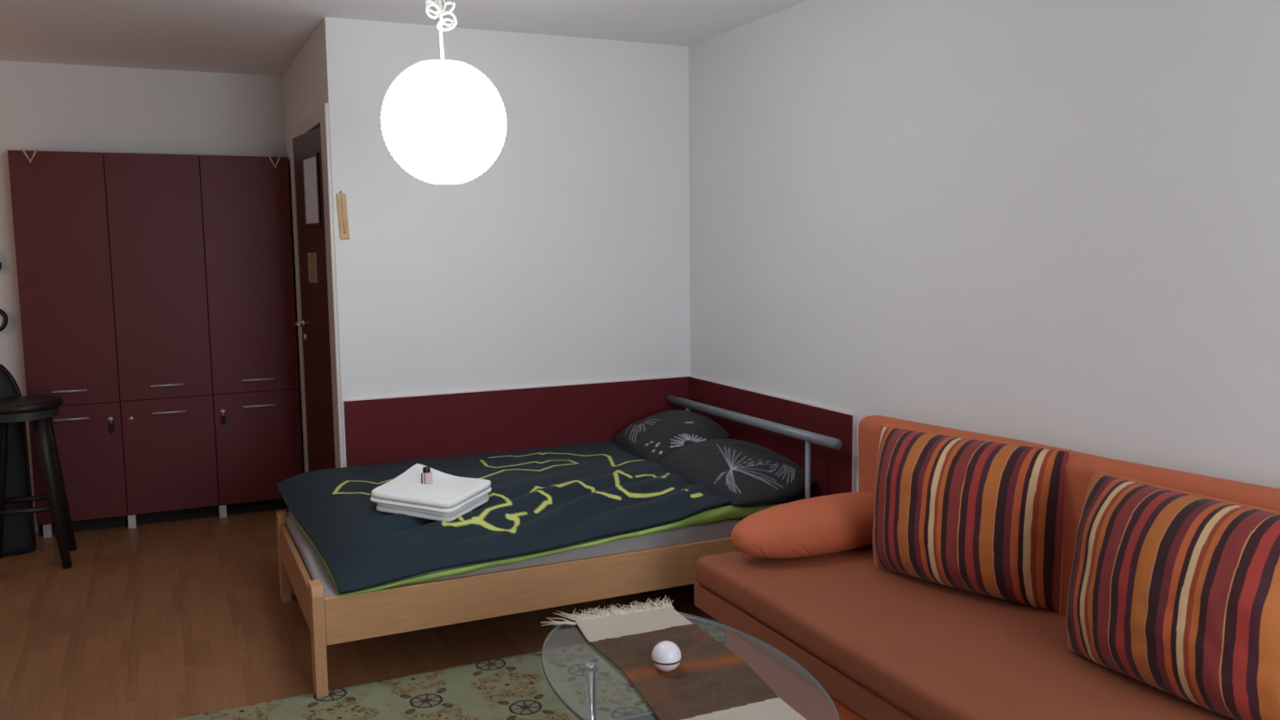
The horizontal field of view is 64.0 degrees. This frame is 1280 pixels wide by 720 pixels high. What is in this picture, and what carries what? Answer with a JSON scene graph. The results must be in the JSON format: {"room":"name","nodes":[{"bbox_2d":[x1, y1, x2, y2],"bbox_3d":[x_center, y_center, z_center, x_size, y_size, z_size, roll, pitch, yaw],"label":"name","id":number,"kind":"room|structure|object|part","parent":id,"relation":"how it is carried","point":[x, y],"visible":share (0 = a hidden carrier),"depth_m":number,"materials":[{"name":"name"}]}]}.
{"room":"studio apartment","nodes":[
{"label":"studio apartment","id":0,"kind":"room"},
{"bbox_2d":[0,60,286,532],"bbox_3d":[-3.063,-0.343,5.799,5.700,2.570,0.100,-4,7,-25],"label":"wall","id":1,"kind":"structure","parent":0,"point":[44,106],"depth_m":5.70,"materials":[{"name":"paint"}]},
{"bbox_2d":[0,309,8,331],"bbox_3d":[-3.487,-0.216,5.533,0.134,0.129,0.035,-3,7,-19],"label":"wall hook","id":2,"kind":"object","parent":1,"relation":"attached to","point":[2,313],"visible":1,"depth_m":5.54,"materials":[{"name":"black metal"}]},
{"bbox_2d":[282,22,324,473],"bbox_3d":[-1.714,-0.324,5.498,0.100,2.570,1.589,-4,7,-25],"label":"wall","id":3,"kind":"structure","parent":0,"point":[303,83],"depth_m":5.71,"materials":[{"name":"paint"}]},
{"bbox_2d":[297,107,319,136],"bbox_3d":[-1.625,-0.104,5.192,0.018,2.200,0.840,-4,7,-25],"label":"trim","id":4,"kind":"structure","parent":3,"relation":"attached to","point":[313,121],"depth_m":4.99,"materials":[{"name":"white paint"}]},
{"bbox_2d":[292,127,335,471],"bbox_3d":[-1.614,-0.060,5.108,0.096,2.114,0.621,-4,7,-31],"label":"door","id":5,"kind":"structure","parent":3,"relation":"in","point":[307,148],"depth_m":5.10,"materials":[{"name":"brown wood"}]},
{"bbox_3d":[-1.746,-0.184,5.271,0.054,0.048,0.134,-4,7,-31],"label":"handle","id":6,"kind":"part","parent":5,"relation":"part of","materials":[{"name":"silver metal"}]},
{"bbox_3d":[-1.597,-0.824,4.989,0.003,0.315,0.278,-4,7,-31],"label":"pane","id":7,"kind":"part","parent":5,"relation":"part of","materials":[{"name":"white glass"}]},
{"bbox_2d":[307,253,317,283],"bbox_3d":[-1.623,-0.457,5.077,0.002,0.147,0.175,-4,7,-31],"label":"notice","id":8,"kind":"object","parent":5,"relation":"attached to","point":[312,257],"visible":1,"depth_m":5.07,"materials":[{"name":"paper"}]},
{"bbox_2d":[319,102,344,468],"bbox_3d":[-1.412,-0.056,4.741,0.018,2.200,0.162,-4,7,-25],"label":"trim","id":9,"kind":"structure","parent":3,"relation":"attached to","point":[324,108],"depth_m":4.67,"materials":[{"name":"white paint"}]},
{"bbox_2d":[0,507,726,719],"bbox_3d":[-1.343,1.370,2.512,5.863,0.140,7.809,-4,7,-25],"label":"floor","id":10,"kind":"structure","parent":0,"point":[171,620],"depth_m":4.18,"materials":[{"name":"laminate"}]},
{"bbox_2d":[0,364,36,556],"bbox_3d":[-3.343,0.498,5.281,0.342,1.020,0.180,-4,7,-25],"label":"case","id":11,"kind":"object","parent":10,"relation":"on","point":[19,530],"visible":0.74,"depth_m":5.28,"materials":[{"name":"black fabric"}]},
{"bbox_2d":[0,395,76,568],"bbox_3d":[-3.066,0.613,5.113,0.384,0.829,0.384,-4,7,-25],"label":"bar stool","id":12,"kind":"object","parent":10,"relation":"on","point":[39,409],"visible":1,"depth_m":5.05,"materials":[{"name":"black wood"}]},
{"bbox_3d":[-3.121,0.650,4.949,0.067,0.793,0.169,1,7,14],"label":"leg","id":13,"kind":"part","parent":12,"relation":"part of","materials":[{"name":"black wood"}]},
{"bbox_3d":[-3.229,0.626,5.174,0.136,0.793,0.135,-4,7,-25],"label":"leg","id":14,"kind":"part","parent":12,"relation":"part of","materials":[{"name":"black wood"}]},
{"bbox_3d":[-3.070,0.222,5.069,0.384,0.041,0.384,-4,7,-25],"label":"seat","id":15,"kind":"part","parent":12,"relation":"part of","materials":[{"name":"black wood"}]},
{"bbox_3d":[-2.902,0.636,5.051,0.169,0.793,0.066,2,7,25],"label":"leg","id":16,"kind":"part","parent":12,"relation":"part of","materials":[{"name":"black wood"}]},
{"bbox_3d":[-3.010,0.612,5.280,0.066,0.793,0.169,1,7,14],"label":"leg","id":17,"kind":"part","parent":12,"relation":"part of","materials":[{"name":"black wood"}]},
{"bbox_2d":[7,150,128,537],"bbox_3d":[-3.121,-0.079,5.624,0.444,2.086,0.213,-4,7,-25],"label":"wardrobe","id":18,"kind":"object","parent":10,"relation":"on","point":[59,199],"visible":0.9,"depth_m":5.55,"materials":[{"name":"red laminate"}]},
{"bbox_2d":[22,149,37,163],"bbox_3d":[-3.210,-1.072,5.397,0.068,0.074,0.059,-4,7,-25],"label":"hook","id":19,"kind":"object","parent":18,"relation":"attached to","point":[36,150],"visible":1,"depth_m":5.39,"materials":[{"name":"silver metal"}]},
{"bbox_3d":[-3.098,-0.433,5.527,0.442,1.360,0.018,-4,7,-25],"label":"door","id":20,"kind":"part","parent":18,"relation":"part of","materials":[{"name":"red laminate"}]},
{"bbox_3d":[-3.096,0.168,5.562,0.169,0.013,0.033,-4,7,-25],"label":"handle","id":21,"kind":"part","parent":18,"relation":"part of","materials":[{"name":"metal"}]},
{"bbox_3d":[-3.095,0.321,5.580,0.169,0.013,0.033,-4,7,-25],"label":"handle","id":22,"kind":"part","parent":18,"relation":"part of","materials":[{"name":"metal"}]},
{"bbox_3d":[-3.087,0.566,5.638,0.442,0.642,0.018,-4,7,-25],"label":"door","id":23,"kind":"part","parent":18,"relation":"part of","materials":[{"name":"red laminate"}]},
{"bbox_2d":[103,152,219,528],"bbox_3d":[-2.704,-0.105,5.817,0.478,2.086,0.213,-4,7,-25],"label":"wardrobe","id":24,"kind":"object","parent":10,"relation":"on","point":[154,200],"visible":0.99,"depth_m":5.75,"materials":[{"name":"red laminate"}]},
{"bbox_3d":[-2.680,-0.461,5.720,0.473,1.357,0.018,-4,7,-25],"label":"door","id":25,"kind":"part","parent":24,"relation":"part of","materials":[{"name":"red laminate"}]},
{"bbox_3d":[-2.657,0.141,5.766,0.178,0.013,0.033,-4,7,-25],"label":"handle","id":26,"kind":"part","parent":24,"relation":"part of","materials":[{"name":"metal"}]},
{"bbox_3d":[-2.656,0.294,5.783,0.178,0.013,0.033,-4,7,-25],"label":"handle","id":27,"kind":"part","parent":24,"relation":"part of","materials":[{"name":"metal"}]},
{"bbox_3d":[-2.669,0.538,5.832,0.473,0.645,0.018,-4,7,-25],"label":"door","id":28,"kind":"part","parent":24,"relation":"part of","materials":[{"name":"red laminate"}]},
{"bbox_2d":[199,155,302,518],"bbox_3d":[-2.273,-0.132,6.017,0.475,2.086,0.213,-4,7,-25],"label":"wardrobe","id":29,"kind":"object","parent":10,"relation":"on","point":[246,210],"visible":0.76,"depth_m":5.94,"materials":[{"name":"red laminate"}]},
{"bbox_3d":[-2.249,-0.490,5.920,0.470,1.352,0.018,-4,7,-25],"label":"door","id":30,"kind":"part","parent":29,"relation":"part of","materials":[{"name":"red laminate"}]},
{"bbox_3d":[-2.225,0.114,5.966,0.176,0.013,0.033,-4,7,-25],"label":"handle","id":31,"kind":"part","parent":29,"relation":"part of","materials":[{"name":"metal"}]},
{"bbox_3d":[-2.238,0.508,6.031,0.470,0.650,0.018,-4,7,-25],"label":"door","id":32,"kind":"part","parent":29,"relation":"part of","materials":[{"name":"red laminate"}]},
{"bbox_3d":[-2.224,0.267,5.983,0.176,0.013,0.033,-4,7,-25],"label":"handle","id":33,"kind":"part","parent":29,"relation":"part of","materials":[{"name":"metal"}]},
{"bbox_2d":[267,155,280,168],"bbox_3d":[-2.105,-1.142,5.909,0.068,0.074,0.059,-4,7,-25],"label":"hook","id":34,"kind":"object","parent":29,"relation":"attached to","point":[268,156],"visible":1,"depth_m":5.90,"materials":[{"name":"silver metal"}]},
{"bbox_2d":[169,620,726,719],"bbox_3d":[-0.283,1.247,2.839,2.230,0.008,2.125,-4,7,-25],"label":"rug","id":35,"kind":"object","parent":10,"relation":"on","point":[514,687],"visible":0.48,"depth_m":3.56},
{"bbox_2d":[541,606,839,719],"bbox_3d":[0.102,1.038,2.679,0.645,0.450,1.084,-4,7,-25],"label":"coffee table","id":36,"kind":"object","parent":35,"relation":"on","point":[590,667],"visible":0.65,"depth_m":2.76,"materials":[{"name":"clear glass"}]},
{"bbox_3d":[-0.131,1.041,2.780,0.027,0.428,0.027,-4,7,-25],"label":"leg","id":37,"kind":"part","parent":36,"relation":"part of","materials":[{"name":"silver metal"}]},
{"bbox_3d":[0.021,0.981,2.846,0.338,0.014,0.013,-4,7,-25],"label":"shelf rail","id":38,"kind":"part","parent":36,"relation":"part of","materials":[{"name":"metal"}]},
{"bbox_2d":[622,712,658,719],"bbox_3d":[0.102,1.002,2.675,0.310,0.008,0.370,-4,7,-25],"label":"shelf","id":39,"kind":"object","parent":36,"relation":"attached to","point":[639,716],"depth_m":2.82,"materials":[{"name":"clear glass"}]},
{"bbox_2d":[540,595,806,719],"bbox_3d":[0.104,0.805,2.676,0.442,0.009,1.072,-4,7,-25],"label":"table runner","id":40,"kind":"object","parent":36,"relation":"on","point":[710,682],"visible":0.97,"depth_m":2.68,"materials":[{"name":"fabric"}]},
{"bbox_2d":[651,640,681,671],"bbox_3d":[0.069,0.770,2.664,0.077,0.077,0.077,-4,7,-25],"label":"ball","id":41,"kind":"object","parent":40,"relation":"on","point":[666,655],"visible":1,"depth_m":2.64,"materials":[{"name":"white plastic"}]},
{"bbox_2d":[275,395,842,697],"bbox_3d":[-0.386,0.687,4.368,2.069,0.784,1.465,-4,7,-25],"label":"bed","id":42,"kind":"object","parent":10,"relation":"on","point":[331,620],"visible":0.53,"depth_m":3.86,"materials":[{"name":"brown wood"}]},
{"bbox_3d":[-1.585,0.871,4.564,0.040,0.400,0.089,-4,7,-25],"label":"leg","id":43,"kind":"part","parent":42,"relation":"part of","materials":[{"name":"brown wood"}]},
{"bbox_3d":[-1.358,0.852,4.065,0.023,0.164,1.000,-4,7,-25],"label":"foot rail","id":44,"kind":"part","parent":42,"relation":"part of","materials":[{"name":"brown wood"}]},
{"bbox_3d":[-1.125,0.976,3.585,0.040,0.400,0.089,-4,7,-25],"label":"leg","id":45,"kind":"part","parent":42,"relation":"part of","materials":[{"name":"brown wood"}]},
{"bbox_2d":[286,504,768,596],"bbox_3d":[-0.477,0.750,4.477,1.930,0.214,1.144,-4,7,-25],"label":"mattress","id":46,"kind":"object","parent":42,"relation":"on","point":[316,569],"visible":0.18,"depth_m":4.03,"materials":[{"name":"grey fabric"}]},
{"bbox_2d":[277,440,800,596],"bbox_3d":[-0.470,0.610,4.472,1.986,0.216,1.216,-4,7,-25],"label":"duvet","id":47,"kind":"object","parent":46,"relation":"on","point":[545,499],"visible":0.77,"depth_m":4.11,"materials":[{"name":"fabric"}]},
{"bbox_2d":[376,493,488,521],"bbox_3d":[-0.829,0.564,4.121,0.361,0.076,0.332,2,7,20],"label":"towel","id":48,"kind":"object","parent":47,"relation":"on","point":[426,514],"visible":0.36,"depth_m":3.98,"materials":[{"name":"white fabric"}]},
{"bbox_2d":[370,463,491,513],"bbox_3d":[-0.835,0.510,4.115,0.386,0.107,0.353,2,7,21],"label":"towel","id":49,"kind":"object","parent":48,"relation":"on","point":[446,493],"visible":0.96,"depth_m":4.04,"materials":[{"name":"white fabric"}]},
{"bbox_2d":[421,466,432,484],"bbox_3d":[-0.860,0.465,4.131,0.040,0.069,0.030,-1,6,0],"label":"bottle","id":50,"kind":"object","parent":49,"relation":"on","point":[426,476],"visible":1,"depth_m":4.12,"materials":[{"name":"pink glass"}]},
{"bbox_2d":[613,409,730,462],"bbox_3d":[0.148,0.375,5.077,0.444,0.212,0.611,-3,7,-20],"label":"pillow","id":51,"kind":"object","parent":47,"relation":"on","point":[651,438],"visible":0.77,"depth_m":4.92,"materials":[{"name":"fabric"}]},
{"bbox_2d":[657,438,815,506],"bbox_3d":[0.414,0.489,4.554,0.486,0.201,0.742,-4,7,-28],"label":"pillow","id":52,"kind":"object","parent":47,"relation":"on","point":[746,473],"visible":0.94,"depth_m":4.38,"materials":[{"name":"fabric"}]},
{"bbox_3d":[-0.199,0.852,3.975,1.978,0.168,0.024,-4,7,-25],"label":"rail","id":53,"kind":"part","parent":42,"relation":"part of","materials":[{"name":"brown wood"}]},
{"bbox_3d":[0.471,0.270,4.727,0.043,0.053,1.465,-4,7,-25],"label":"head rail","id":54,"kind":"part","parent":42,"relation":"part of","materials":[{"name":"silver metal"}]},
{"bbox_3d":[0.701,0.703,4.291,0.023,0.745,0.022,-4,7,-25],"label":"head post","id":55,"kind":"part","parent":42,"relation":"part of","materials":[{"name":"silver metal"}]},
{"bbox_2d":[693,415,1279,719],"bbox_3d":[1.139,0.770,2.622,0.838,0.974,2.743,-4,7,-25],"label":"sofa","id":56,"kind":"object","parent":10,"relation":"on","point":[883,644],"visible":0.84,"depth_m":2.94,"materials":[{"name":"fabric"}]},
{"bbox_2d":[730,492,874,558],"bbox_3d":[0.611,0.598,3.670,0.648,0.198,0.250,-4,7,-28],"label":"bolster","id":57,"kind":"object","parent":56,"relation":"on","point":[841,522],"visible":0.8,"depth_m":3.56,"materials":[{"name":"orange fabric"}]},
{"bbox_2d":[693,582,917,719],"bbox_3d":[1.100,0.957,2.630,0.727,0.094,2.732,-4,7,-25],"label":"cushion","id":58,"kind":"object","parent":56,"relation":"on","point":[861,701],"depth_m":3.08,"materials":[{"name":"fabric"}]},
{"bbox_2d":[696,544,1234,719],"bbox_3d":[1.098,0.861,2.606,0.742,0.112,2.710,-4,7,-25],"label":"seat cushion","id":59,"kind":"object","parent":56,"relation":"on","point":[917,648],"depth_m":2.88,"materials":[{"name":"fabric"}]},
{"bbox_2d":[872,424,1071,613],"bbox_3d":[1.007,0.493,3.242,0.260,0.496,0.651,-7,9,-43],"label":"striped cushion","id":60,"kind":"object","parent":56,"relation":"on","point":[981,516],"visible":0.99,"depth_m":3.11,"materials":[{"name":"fabric"}]},
{"bbox_3d":[1.461,0.749,2.771,0.127,0.905,2.720,-4,5,-25],"label":"backrest","id":61,"kind":"part","parent":56,"relation":"part of","materials":[{"name":"orange fabric"}]},
{"bbox_2d":[1066,470,1279,719],"bbox_3d":[1.313,0.579,2.462,0.273,0.498,0.673,-4,7,-30],"label":"striped cushion","id":62,"kind":"object","parent":56,"relation":"on","point":[1175,592],"visible":1,"depth_m":2.37,"materials":[{"name":"fabric"}]},
{"bbox_2d":[0,0,807,76],"bbox_3d":[-1.400,-1.302,2.200,5.800,0.100,7.809,-4,7,-25],"label":"ceiling","id":63,"kind":"structure","parent":0,"point":[240,37],"depth_m":4.64,"materials":[{"name":"paint"}]},
{"bbox_2d":[380,0,506,184],"bbox_3d":[-0.628,-0.972,3.259,0.396,0.808,0.396,-4,7,-25],"label":"pendant lamp","id":64,"kind":"object","parent":63,"relation":"hanging from","point":[443,122],"visible":1,"depth_m":3.15,"materials":[{"name":"white glass"}]},
{"bbox_3d":[-0.626,-0.756,3.283,0.396,0.374,0.396,-4,7,-25],"label":"lamp shade","id":65,"kind":"part","parent":64,"relation":"part of","materials":[{"name":"white glass"}]},
{"bbox_2d":[320,17,690,466],"bbox_3d":[-0.580,-0.290,5.086,1.806,2.570,0.120,-4,7,-25],"label":"wall","id":66,"kind":"structure","parent":0,"point":[566,260],"depth_m":4.98,"materials":[{"name":"paint"}]},
{"bbox_2d":[336,191,349,239],"bbox_3d":[-1.337,-0.652,4.615,0.051,0.217,0.015,-4,7,-25],"label":"thermometer","id":67,"kind":"object","parent":66,"relation":"attached to","point":[340,197],"visible":1,"depth_m":4.62,"materials":[{"name":"brown wood"}]},
{"bbox_2d":[343,375,688,466],"bbox_3d":[-0.546,0.504,5.110,1.778,0.745,0.018,-4,7,-25],"label":"wall panel","id":68,"kind":"object","parent":66,"relation":"attached to","point":[398,428],"visible":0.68,"depth_m":5.01,"materials":[{"name":"red wood"}]},
{"bbox_2d":[688,0,1279,492],"bbox_3d":[1.196,-0.137,3.544,0.100,2.570,7.809,-4,7,-25],"label":"wall","id":69,"kind":"structure","parent":0,"point":[1051,223],"depth_m":3.36,"materials":[{"name":"paint"}]},
{"bbox_2d":[688,375,857,505],"bbox_3d":[0.570,0.522,4.843,0.018,0.745,1.446,-4,7,-25],"label":"wall panel","id":70,"kind":"object","parent":69,"relation":"attached to","point":[833,471],"visible":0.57,"depth_m":4.54,"materials":[{"name":"red wood"}]}
]}

